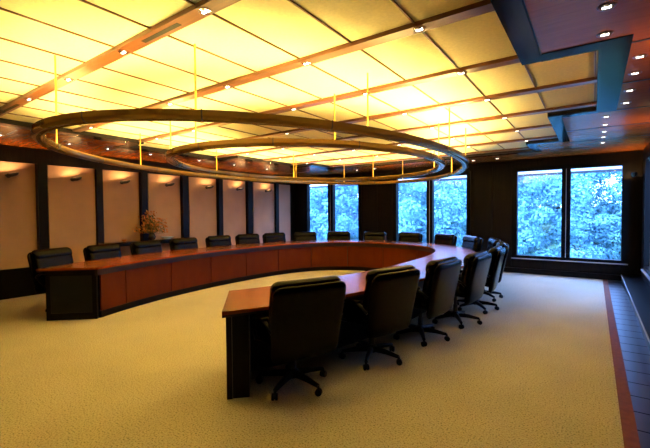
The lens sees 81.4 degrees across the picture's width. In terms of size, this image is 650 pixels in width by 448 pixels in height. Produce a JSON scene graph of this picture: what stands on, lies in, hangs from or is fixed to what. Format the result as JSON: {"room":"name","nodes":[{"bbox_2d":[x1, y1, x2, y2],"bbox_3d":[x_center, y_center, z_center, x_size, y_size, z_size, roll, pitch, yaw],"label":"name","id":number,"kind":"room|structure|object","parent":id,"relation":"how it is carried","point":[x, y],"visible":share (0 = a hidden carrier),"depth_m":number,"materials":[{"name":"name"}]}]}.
{"room":"conference room","nodes":[
{"label":"conference room","id":0,"kind":"room"},
{"bbox_2d":[0,144,294,269],"bbox_3d":[-4.426,-0.226,8.543,0.282,3.000,11.600,1,2,35],"label":"wall","id":1,"kind":"structure","parent":0,"point":[41,207],"depth_m":8.20,"materials":[{"name":"beige paint"}]},
{"bbox_2d":[5,172,18,177],"bbox_3d":[-5.566,-0.870,6.685,0.215,0.097,0.203,1,2,35],"label":"wall sconce","id":2,"kind":"object","parent":1,"relation":"attached to","point":[7,175],"visible":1,"depth_m":6.64,"materials":[{"name":"brown metal"}]},
{"bbox_2d":[0,261,84,299],"bbox_3d":[-4.389,1.009,8.560,0.050,0.530,11.600,1,2,35],"label":"baseboard","id":3,"kind":"structure","parent":1,"relation":"attached to","point":[16,282],"depth_m":6.83,"materials":[{"name":"black paint"}]},
{"bbox_2d":[70,177,81,181],"bbox_3d":[-4.975,-0.899,7.516,0.215,0.097,0.203,1,2,35],"label":"wall sconce","id":4,"kind":"object","parent":1,"relation":"attached to","point":[76,178],"visible":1,"depth_m":7.46,"materials":[{"name":"brown metal"}]},
{"bbox_2d":[120,180,129,183],"bbox_3d":[-4.413,-0.927,8.306,0.215,0.097,0.203,1,2,35],"label":"wall sconce","id":5,"kind":"object","parent":1,"relation":"attached to","point":[126,181],"visible":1,"depth_m":8.26,"materials":[{"name":"brown metal"}]},
{"bbox_2d":[0,269,623,447],"bbox_3d":[-0.852,1.375,6.057,8.725,0.100,11.600,1,2,35],"label":"floor","id":6,"kind":"structure","parent":0,"point":[537,371],"depth_m":3.34,"materials":[{"name":"beige carpet"}]},
{"bbox_2d":[27,247,73,311],"bbox_3d":[-4.006,0.867,5.824,0.721,0.973,0.686,0,2,14],"label":"office chair","id":7,"kind":"object","parent":6,"relation":"on","point":[42,258],"visible":0.48,"depth_m":5.66,"materials":[{"name":"black leather"}]},
{"bbox_2d":[32,255,73,284],"bbox_3d":[-4.204,0.654,5.866,0.208,0.524,0.630,0,2,14],"label":"cushion","id":8,"kind":"object","parent":7,"relation":"on","point":[38,261],"depth_m":5.65,"materials":[{"name":"black leather"}]},
{"bbox_2d":[83,243,121,260],"bbox_3d":[-3.650,0.842,6.548,0.721,0.973,0.686,0,2,20],"label":"office chair","id":9,"kind":"object","parent":6,"relation":"on","point":[101,251],"visible":0.34,"depth_m":6.51,"materials":[{"name":"black leather"}]},
{"bbox_2d":[87,250,121,260],"bbox_3d":[-3.842,0.629,6.611,0.208,0.524,0.630,0,2,20],"label":"cushion","id":10,"kind":"object","parent":9,"relation":"on","point":[91,254],"depth_m":6.50,"materials":[{"name":"black leather"}]},
{"bbox_2d":[98,237,186,246],"bbox_3d":[-3.980,0.817,8.631,0.310,0.905,2.100,1,2,35],"label":"console table","id":11,"kind":"object","parent":6,"relation":"on","point":[121,243],"visible":0.18,"depth_m":8.11,"materials":[{"name":"black wood"}]},
{"bbox_2d":[132,210,167,239],"bbox_3d":[-3.903,0.020,8.583,0.428,0.690,0.834,1,2,35],"label":"flower vase","id":12,"kind":"object","parent":11,"relation":"on","point":[149,225],"visible":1,"depth_m":8.56,"materials":[{"name":"brown"}]},
{"bbox_2d":[162,236,173,238],"bbox_3d":[-3.702,0.324,8.883,0.300,0.060,0.297,1,2,35],"label":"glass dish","id":13,"kind":"object","parent":11,"relation":"on","point":[164,237],"visible":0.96,"depth_m":8.84,"materials":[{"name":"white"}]},
{"bbox_2d":[130,240,161,254],"bbox_3d":[-3.289,0.815,7.367,0.721,0.973,0.686,0,2,24],"label":"office chair","id":14,"kind":"object","parent":6,"relation":"on","point":[148,246],"visible":0.38,"depth_m":7.34,"materials":[{"name":"black leather"}]},
{"bbox_2d":[133,246,161,254],"bbox_3d":[-3.475,0.601,7.444,0.208,0.524,0.630,0,2,24],"label":"cushion","id":15,"kind":"object","parent":14,"relation":"on","point":[137,250],"depth_m":7.33,"materials":[{"name":"black leather"}]},
{"bbox_2d":[169,237,197,250],"bbox_3d":[-2.855,0.789,8.119,0.721,0.973,0.686,1,2,32],"label":"office chair","id":16,"kind":"object","parent":6,"relation":"on","point":[189,242],"visible":0.35,"depth_m":8.13,"materials":[{"name":"black leather"}]},
{"bbox_2d":[172,243,197,250],"bbox_3d":[-3.028,0.575,8.220,0.208,0.524,0.630,1,2,32],"label":"cushion","id":17,"kind":"object","parent":16,"relation":"on","point":[175,246],"depth_m":8.12,"materials":[{"name":"black leather"}]},
{"bbox_2d":[205,235,231,246],"bbox_3d":[-2.333,0.763,8.846,0.721,0.973,0.686,1,2,40],"label":"office chair","id":18,"kind":"object","parent":6,"relation":"on","point":[220,240],"visible":0.35,"depth_m":8.89,"materials":[{"name":"black leather"}]},
{"bbox_2d":[207,240,231,246],"bbox_3d":[-2.489,0.548,8.970,0.208,0.524,0.630,1,2,40],"label":"cushion","id":19,"kind":"object","parent":18,"relation":"on","point":[210,243],"depth_m":8.88,"materials":[{"name":"black leather"}]},
{"bbox_2d":[235,233,259,244],"bbox_3d":[-1.795,0.742,9.438,0.686,0.973,0.721,-2,2,-41],"label":"office chair","id":20,"kind":"object","parent":6,"relation":"on","point":[240,238],"visible":0.3,"depth_m":9.52,"materials":[{"name":"black leather"}]},
{"bbox_2d":[237,238,259,243],"bbox_3d":[-1.930,0.526,9.585,0.630,0.524,0.208,-2,2,-41],"label":"cushion","id":21,"kind":"object","parent":20,"relation":"on","point":[239,240],"depth_m":9.52,"materials":[{"name":"black leather"}]},
{"bbox_2d":[36,240,474,399],"bbox_3d":[-0.290,0.921,7.012,5.687,0.741,7.274,1,2,35],"label":"conference table","id":22,"kind":"object","parent":6,"relation":"on","point":[94,289],"visible":0.67,"depth_m":6.16,"materials":[{"name":"red wood"}]},
{"bbox_2d":[262,232,285,242],"bbox_3d":[-1.205,0.723,9.911,0.686,0.973,0.721,-2,2,-36],"label":"office chair","id":23,"kind":"object","parent":6,"relation":"on","point":[280,236],"visible":0.38,"depth_m":10.01,"materials":[{"name":"black leather"}]},
{"bbox_2d":[264,237,285,242],"bbox_3d":[-1.325,0.507,10.069,0.630,0.524,0.208,-2,2,-36],"label":"cushion","id":24,"kind":"object","parent":23,"relation":"on","point":[266,239],"depth_m":10.01,"materials":[{"name":"black leather"}]},
{"bbox_2d":[251,276,345,400],"bbox_3d":[-0.262,0.917,3.254,0.686,0.973,0.721,-1,2,-31],"label":"office chair","id":25,"kind":"object","parent":6,"relation":"on","point":[304,319],"visible":0.98,"depth_m":2.99,"materials":[{"name":"black leather"}]},
{"bbox_2d":[268,293,272,341],"bbox_3d":[-0.160,0.709,3.074,0.630,0.524,0.208,-1,2,-31],"label":"cushion","id":26,"kind":"object","parent":25,"relation":"on","point":[270,312],"depth_m":2.88,"materials":[{"name":"black leather"}]},
{"bbox_2d":[293,231,316,240],"bbox_3d":[-0.470,0.707,10.275,0.686,0.973,0.721,-1,2,-18],"label":"office chair","id":27,"kind":"object","parent":6,"relation":"on","point":[297,236],"visible":0.29,"depth_m":10.42,"materials":[{"name":"black leather"}]},
{"bbox_2d":[294,235,316,240],"bbox_3d":[-0.535,0.489,10.461,0.630,0.524,0.208,-1,2,-18],"label":"cushion","id":28,"kind":"object","parent":27,"relation":"on","point":[296,237],"depth_m":10.41,"materials":[{"name":"black leather"}]},
{"bbox_2d":[327,231,349,239],"bbox_3d":[0.368,0.697,10.407,0.686,0.973,0.721,0,2,4],"label":"office chair","id":29,"kind":"object","parent":6,"relation":"on","point":[331,235],"visible":0.35,"depth_m":10.57,"materials":[{"name":"black leather"}]},
{"bbox_2d":[327,234,349,239],"bbox_3d":[0.382,0.478,10.602,0.630,0.524,0.208,0,2,4],"label":"cushion","id":30,"kind":"object","parent":29,"relation":"on","point":[329,236],"depth_m":10.56,"materials":[{"name":"black leather"}]},
{"bbox_2d":[363,231,386,240],"bbox_3d":[1.258,0.697,10.196,0.686,0.973,0.721,1,2,28],"label":"office chair","id":31,"kind":"object","parent":6,"relation":"on","point":[368,235],"visible":0.42,"depth_m":10.32,"materials":[{"name":"black leather"}]},
{"bbox_2d":[363,235,385,240],"bbox_3d":[1.351,0.478,10.368,0.630,0.524,0.208,0,2,28],"label":"cushion","id":32,"kind":"object","parent":31,"relation":"on","point":[366,237],"depth_m":10.31,"materials":[{"name":"black leather"}]},
{"bbox_2d":[339,265,419,369],"bbox_3d":[0.501,0.894,3.838,0.686,0.973,0.721,-2,2,-38],"label":"office chair","id":33,"kind":"object","parent":6,"relation":"on","point":[387,306],"visible":0.94,"depth_m":3.58,"materials":[{"name":"black leather"}]},
{"bbox_2d":[362,279,371,322],"bbox_3d":[0.623,0.685,3.671,0.630,0.524,0.208,-2,2,-38],"label":"cushion","id":34,"kind":"object","parent":33,"relation":"on","point":[367,299],"depth_m":3.47,"materials":[{"name":"black leather"}]},
{"bbox_2d":[398,232,422,242],"bbox_3d":[2.053,0.707,9.668,0.686,0.973,0.721,1,2,41],"label":"office chair","id":35,"kind":"object","parent":6,"relation":"on","point":[403,236],"visible":0.33,"depth_m":9.75,"materials":[{"name":"black leather"}]},
{"bbox_2d":[398,236,420,241],"bbox_3d":[2.186,0.489,9.813,0.630,0.524,0.208,1,2,41],"label":"cushion","id":36,"kind":"object","parent":35,"relation":"on","point":[401,238],"depth_m":9.75,"materials":[{"name":"black leather"}]},
{"bbox_2d":[393,256,461,346],"bbox_3d":[1.167,0.870,4.471,0.721,0.973,0.686,1,2,42],"label":"office chair","id":37,"kind":"object","parent":6,"relation":"on","point":[437,294],"visible":0.84,"depth_m":4.20,"materials":[{"name":"black leather"}]},
{"bbox_2d":[421,268,433,305],"bbox_3d":[1.315,0.661,4.329,0.208,0.524,0.630,1,2,42],"label":"cushion","id":38,"kind":"object","parent":37,"relation":"on","point":[427,298],"depth_m":4.09,"materials":[{"name":"black leather"}]},
{"bbox_2d":[434,233,456,245],"bbox_3d":[2.640,0.726,8.924,0.721,0.973,0.686,-1,2,-23],"label":"office chair","id":39,"kind":"object","parent":6,"relation":"on","point":[446,239],"visible":0.36,"depth_m":8.88,"materials":[{"name":"black leather"}]},
{"bbox_2d":[434,238,453,245],"bbox_3d":[2.825,0.509,8.997,0.208,0.524,0.630,-1,2,-23],"label":"cushion","id":40,"kind":"object","parent":39,"relation":"on","point":[446,241],"depth_m":8.89,"materials":[{"name":"black leather"}]},
{"bbox_2d":[432,250,491,328],"bbox_3d":[1.799,0.847,5.093,0.721,0.973,0.686,1,2,40],"label":"office chair","id":41,"kind":"object","parent":6,"relation":"on","point":[471,285],"visible":0.76,"depth_m":4.80,"materials":[{"name":"black leather"}]},
{"bbox_2d":[459,260,471,293],"bbox_3d":[1.952,0.637,4.956,0.208,0.524,0.630,1,2,40],"label":"cushion","id":42,"kind":"object","parent":41,"relation":"on","point":[465,286],"depth_m":4.71,"materials":[{"name":"black leather"}]},
{"bbox_2d":[462,235,482,251],"bbox_3d":[2.932,0.747,8.146,0.721,0.973,0.686,-1,2,-6],"label":"office chair","id":43,"kind":"object","parent":6,"relation":"on","point":[474,243],"visible":0.38,"depth_m":7.96,"materials":[{"name":"black leather"}]},
{"bbox_2d":[462,241,479,251],"bbox_3d":[3.132,0.532,8.160,0.208,0.524,0.630,-1,2,-6],"label":"cushion","id":44,"kind":"object","parent":43,"relation":"on","point":[473,245],"depth_m":7.95,"materials":[{"name":"black leather"}]},
{"bbox_2d":[457,245,505,313],"bbox_3d":[2.348,0.822,5.781,0.721,0.973,0.686,1,2,31],"label":"office chair","id":45,"kind":"object","parent":6,"relation":"on","point":[498,253],"visible":0.66,"depth_m":5.44,"materials":[{"name":"black leather"}]},
{"bbox_2d":[486,254,494,282],"bbox_3d":[2.520,0.612,5.670,0.208,0.524,0.630,1,2,31],"label":"cushion","id":46,"kind":"object","parent":45,"relation":"on","point":[491,272],"depth_m":5.40,"materials":[{"name":"black leather"}]},
{"bbox_2d":[486,238,500,287],"bbox_3d":[3.026,0.771,7.322,0.721,0.973,0.686,0,2,13],"label":"office chair","id":47,"kind":"object","parent":6,"relation":"on","point":[492,242],"visible":0.24,"depth_m":7.22,"materials":[{"name":"black leather"}]},
{"bbox_2d":[483,241,508,301],"bbox_3d":[2.777,0.796,6.537,0.721,0.973,0.686,0,2,23],"label":"office chair","id":48,"kind":"object","parent":6,"relation":"on","point":[501,243],"visible":0.3,"depth_m":6.20,"materials":[{"name":"black leather"}]},
{"bbox_2d":[603,279,640,447],"bbox_3d":[2.738,1.424,3.504,0.085,0.103,11.600,1,2,35],"label":"trim","id":49,"kind":"structure","parent":6,"relation":"on","point":[628,423],"depth_m":3.23,"materials":[{"name":"brown wood"}]},
{"bbox_2d":[0,0,649,176],"bbox_3d":[-0.610,-1.489,5.783,9.370,0.163,11.600,1,2,35],"label":"ceiling","id":50,"kind":"structure","parent":0,"point":[553,41],"depth_m":3.47,"materials":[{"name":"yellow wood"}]},
{"bbox_2d":[0,0,240,116],"bbox_3d":[-1.979,-1.369,3.238,5.990,0.038,0.104,1,2,35],"label":"trim","id":51,"kind":"structure","parent":50,"relation":"attached to","point":[188,16],"depth_m":2.86,"materials":[{"name":"brown wood"}]},
{"bbox_2d":[62,77,74,80],"bbox_3d":[-2.407,-1.352,3.543,0.100,0.012,0.100,1,2,35],"label":"recessed light","id":52,"kind":"object","parent":51,"relation":"attached to","point":[63,78],"visible":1,"depth_m":3.53,"materials":[{"name":"white"}]},
{"bbox_2d":[116,49,130,54],"bbox_3d":[-1.575,-1.340,2.952,0.100,0.012,0.100,1,2,35],"label":"recessed light","id":53,"kind":"object","parent":51,"relation":"attached to","point":[120,51],"visible":1,"depth_m":2.94,"materials":[{"name":"white"}]},
{"bbox_2d":[197,7,212,15],"bbox_3d":[-0.752,-1.329,2.367,0.100,0.012,0.100,1,2,35],"label":"recessed light","id":54,"kind":"object","parent":51,"relation":"attached to","point":[205,11],"visible":1,"depth_m":2.36,"materials":[{"name":"white"}]},
{"bbox_2d":[30,44,468,184],"bbox_3d":[-0.288,-1.194,6.302,5.197,0.584,7.755,1,2,35],"label":"ring chandelier","id":55,"kind":"object","parent":50,"relation":"hanging from","point":[39,129],"visible":0.97,"depth_m":3.22,"materials":[{"name":"brown metal"}]},
{"bbox_2d":[72,0,494,131],"bbox_3d":[-1.387,-1.399,4.071,5.990,0.036,0.104,1,2,35],"label":"trim","id":56,"kind":"structure","parent":50,"relation":"attached to","point":[485,6],"depth_m":2.96,"materials":[{"name":"brown wood"}]},
{"bbox_2d":[222,85,232,88],"bbox_3d":[-0.975,-1.369,3.779,0.100,0.012,0.100,1,2,35],"label":"recessed light","id":57,"kind":"object","parent":56,"relation":"attached to","point":[223,86],"visible":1,"depth_m":3.77,"materials":[{"name":"white"}]},
{"bbox_2d":[300,61,311,65],"bbox_3d":[-0.160,-1.358,3.199,0.100,0.012,0.100,1,2,35],"label":"recessed light","id":58,"kind":"object","parent":56,"relation":"attached to","point":[305,63],"visible":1,"depth_m":3.19,"materials":[{"name":"white"}]},
{"bbox_2d":[412,26,426,32],"bbox_3d":[0.655,-1.346,2.620,0.100,0.012,0.100,1,2,35],"label":"recessed light","id":59,"kind":"object","parent":56,"relation":"attached to","point":[418,29],"visible":1,"depth_m":2.61,"materials":[{"name":"white"}]},
{"bbox_2d":[165,94,445,180],"bbox_3d":[-0.127,-1.195,6.286,3.973,0.584,4.932,1,2,35],"label":"ring chandelier","id":60,"kind":"object","parent":50,"relation":"hanging from","point":[170,154],"visible":1,"depth_m":4.42,"materials":[{"name":"brown metal"}]},
{"bbox_2d":[138,55,519,141],"bbox_3d":[-0.797,-1.429,4.904,7.045,0.036,0.104,1,2,35],"label":"trim","id":61,"kind":"structure","parent":50,"relation":"attached to","point":[514,59],"depth_m":3.90,"materials":[{"name":"brown wood"}]},
{"bbox_2d":[456,71,466,74],"bbox_3d":[1.247,-1.375,3.452,0.100,0.012,0.100,1,2,35],"label":"recessed light","id":62,"kind":"object","parent":61,"relation":"attached to","point":[459,72],"visible":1,"depth_m":3.44,"materials":[{"name":"white"}]},
{"bbox_2d":[214,101,596,157],"bbox_3d":[0.388,-1.487,6.569,7.045,0.036,0.104,1,2,35],"label":"trim","id":63,"kind":"structure","parent":50,"relation":"attached to","point":[589,104],"depth_m":5.33,"materials":[{"name":"brown wood"}]},
{"bbox_2d":[263,124,551,160],"bbox_3d":[0.982,-1.516,7.400,5.990,0.036,0.104,1,2,35],"label":"trim","id":64,"kind":"structure","parent":50,"relation":"attached to","point":[546,125],"depth_m":6.46,"materials":[{"name":"brown wood"}]},
{"bbox_2d":[241,76,596,138],"bbox_3d":[-0.204,-1.458,5.737,7.045,0.036,0.104,1,2,35],"label":"trim","id":65,"kind":"structure","parent":50,"relation":"attached to","point":[590,80],"depth_m":4.41,"materials":[{"name":"brown wood"}]},
{"bbox_2d":[291,135,557,164],"bbox_3d":[1.574,-1.546,8.233,5.990,0.036,0.104,1,2,35],"label":"trim","id":66,"kind":"structure","parent":50,"relation":"attached to","point":[552,136],"depth_m":7.42,"materials":[{"name":"brown wood"}]},
{"bbox_2d":[329,147,529,166],"bbox_3d":[2.154,-1.575,9.074,4.960,0.036,0.104,1,2,35],"label":"trim","id":67,"kind":"structure","parent":50,"relation":"attached to","point":[520,148],"depth_m":8.96,"materials":[{"name":"brown wood"}]},
{"bbox_2d":[596,31,613,37],"bbox_3d":[1.973,-1.334,2.662,0.100,0.012,0.100,1,2,35],"label":"recessed light","id":68,"kind":"object","parent":50,"relation":"in","point":[605,33],"visible":1,"depth_m":2.66,"materials":[{"name":"white"}]},
{"bbox_2d":[597,2,616,10],"bbox_3d":[1.718,-1.321,2.304,0.100,0.012,0.100,1,2,35],"label":"recessed light","id":69,"kind":"object","parent":50,"relation":"in","point":[607,6],"visible":1,"depth_m":2.29,"materials":[{"name":"white"}]},
{"bbox_2d":[628,71,641,74],"bbox_3d":[2.806,-1.363,3.419,0.100,0.012,0.100,1,2,35],"label":"recessed light","id":70,"kind":"object","parent":50,"relation":"in","point":[634,72],"visible":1,"depth_m":3.41,"materials":[{"name":"white"}]},
{"bbox_2d":[632,54,647,58],"bbox_3d":[2.545,-1.350,3.053,0.100,0.012,0.100,1,2,35],"label":"recessed light","id":71,"kind":"object","parent":50,"relation":"in","point":[639,56],"visible":1,"depth_m":3.04,"materials":[{"name":"white"}]},
{"bbox_2d":[295,150,642,275],"bbox_3d":[2.819,-0.340,10.604,9.700,3.000,0.200,1,2,35],"label":"wall","id":72,"kind":"structure","parent":0,"point":[491,215],"depth_m":9.39,"materials":[{"name":"brown wood"}]},
{"bbox_2d":[305,181,360,239],"bbox_3d":[0.248,-0.324,12.372,2.240,2.200,0.200,1,2,35],"label":"window","id":73,"kind":"structure","parent":72,"relation":"in","point":[331,188],"depth_m":12.36,"materials":[{"name":"black paint"}]},
{"bbox_2d":[393,171,470,242],"bbox_3d":[2.917,-0.286,10.475,2.210,2.200,0.200,1,2,35],"label":"window","id":74,"kind":"structure","parent":72,"relation":"in","point":[430,184],"depth_m":10.43,"materials":[{"name":"black paint"}]},
{"bbox_2d":[503,267,621,280],"bbox_3d":[2.652,1.101,10.656,9.000,0.120,0.030,1,2,35],"label":"baseboard","id":75,"kind":"structure","parent":72,"relation":"attached to","point":[506,269],"depth_m":8.62,"materials":[{"name":"black paint"}]},
{"bbox_2d":[511,160,627,264],"bbox_3d":[5.509,-0.249,8.632,2.230,2.200,0.200,1,2,35],"label":"window","id":76,"kind":"structure","parent":72,"relation":"in","point":[566,169],"depth_m":8.57,"materials":[{"name":"black paint"}]},
{"bbox_2d":[608,280,649,447],"bbox_3d":[2.870,1.429,3.410,0.240,0.096,11.600,1,2,35],"label":"floor","id":77,"kind":"structure","parent":0,"point":[635,352],"depth_m":3.86,"materials":[{"name":"grey tile"}]},
{"bbox_2d":[641,142,649,287],"bbox_3d":[3.291,-0.116,3.057,0.180,3.000,11.600,1,2,35],"label":"wall","id":78,"kind":"structure","parent":0,"point":[646,150],"depth_m":7.62,"materials":[{"name":"brown wood"}]},
{"bbox_2d":[621,275,649,351],"bbox_3d":[3.098,1.366,3.246,0.320,0.230,11.600,1,2,35],"label":"trim","id":79,"kind":"structure","parent":78,"relation":"attached to","point":[638,289],"depth_m":5.88,"materials":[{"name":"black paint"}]},
{"bbox_2d":[631,172,644,176],"bbox_3d":[6.193,-0.978,7.464,0.215,0.097,0.203,1,2,35],"label":"wall sconce","id":80,"kind":"object","parent":78,"relation":"attached to","point":[634,174],"visible":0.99,"depth_m":7.44,"materials":[{"name":"brown metal"}]},
{"bbox_2d":[640,151,649,280],"bbox_3d":[5.546,-0.180,6.330,0.200,2.200,2.190,1,2,35],"label":"window","id":81,"kind":"structure","parent":78,"relation":"in","point":[646,254],"depth_m":7.14,"materials":[{"name":"black paint"}]},
{"label":"outside","id":82,"kind":"structure","parent":0,"visible":0},
{"bbox_2d":[316,207,620,258],"bbox_3d":[12.552,0.509,34.924,100.000,4.300,48.609,1,2,35],"label":"ground","id":83,"kind":"structure","parent":82,"point":[547,227],"depth_m":22.05,"materials":[{"name":"green plant"}]},
{"bbox_2d":[310,186,357,239],"bbox_3d":[0.575,-0.014,20.024,3.710,5.923,4.188,1,2,33],"label":"leafy tree","id":84,"kind":"object","parent":83,"relation":"on","point":[343,222],"visible":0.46,"depth_m":18.90,"materials":[{"name":"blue plant"}]},
{"bbox_2d":[320,188,357,239],"bbox_3d":[1.411,-1.067,24.994,3.833,6.119,4.327,-1,2,-24],"label":"leafy tree","id":85,"kind":"object","parent":83,"relation":"on","point":[342,209],"visible":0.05,"depth_m":23.44,"materials":[{"name":"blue plant"}]},
{"bbox_2d":[399,183,443,241],"bbox_3d":[5.194,-0.995,22.355,3.807,6.079,4.298,1,2,38],"label":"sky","id":86,"kind":"structure","parent":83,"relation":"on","point":[422,226],"depth_m":21.09,"materials":[{"name":"blue"}]},
{"bbox_2d":[399,180,466,246],"bbox_3d":[4.468,-0.012,17.389,4.225,6.024,4.164,-1,2,-7],"label":"leafy tree","id":87,"kind":"object","parent":83,"relation":"on","point":[446,218],"visible":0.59,"depth_m":16.13,"materials":[{"name":"green plant"}]},
{"bbox_2d":[446,181,465,209],"bbox_3d":[9.836,-2.729,24.987,4.167,6.320,4.102,-1,2,-30],"label":"leafy tree","id":88,"kind":"object","parent":83,"relation":"on","point":[462,206],"visible":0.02,"depth_m":23.90,"materials":[{"name":"green plant"}]},
{"bbox_2d":[455,180,546,239],"bbox_3d":[8.868,-1.018,19.621,4.311,6.236,4.374,-1,2,-13],"label":"leafy tree","id":89,"kind":"object","parent":83,"relation":"on","point":[463,228],"visible":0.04,"depth_m":18.97,"materials":[{"name":"green plant"}]},
{"bbox_2d":[518,173,602,258],"bbox_3d":[8.338,0.267,14.630,3.676,5.575,3.618,0,2,14],"label":"leafy tree","id":90,"kind":"object","parent":83,"relation":"on","point":[580,247],"visible":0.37,"depth_m":13.48,"materials":[{"name":"green plant"}]},
{"bbox_2d":[527,176,601,230],"bbox_3d":[13.540,-2.844,22.212,4.326,6.666,4.395,0,2,12],"label":"leafy tree","id":91,"kind":"object","parent":83,"relation":"on","point":[544,203],"visible":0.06,"depth_m":21.39,"materials":[{"name":"green plant"}]},
{"bbox_2d":[570,171,621,259],"bbox_3d":[12.879,-0.806,16.707,3.910,5.930,3.849,-2,2,-39],"label":"leafy tree","id":92,"kind":"object","parent":83,"relation":"on","point":[605,229],"visible":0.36,"depth_m":16.17,"materials":[{"name":"green plant"}]},
{"bbox_2d":[613,172,621,204],"bbox_3d":[17.543,-2.694,19.416,4.579,6.476,4.056,-1,2,-3],"label":"leafy tree","id":93,"kind":"object","parent":83,"relation":"on","point":[619,181],"visible":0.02,"depth_m":20.13,"materials":[{"name":"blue plant"}]},
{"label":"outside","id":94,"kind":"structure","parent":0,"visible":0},
{"bbox_2d":[310,166,621,187],"bbox_3d":[4.161,-1.370,11.460,12.570,0.060,0.070,1,2,35],"label":"trim","id":95,"kind":"structure","parent":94,"point":[605,170],"depth_m":10.25,"materials":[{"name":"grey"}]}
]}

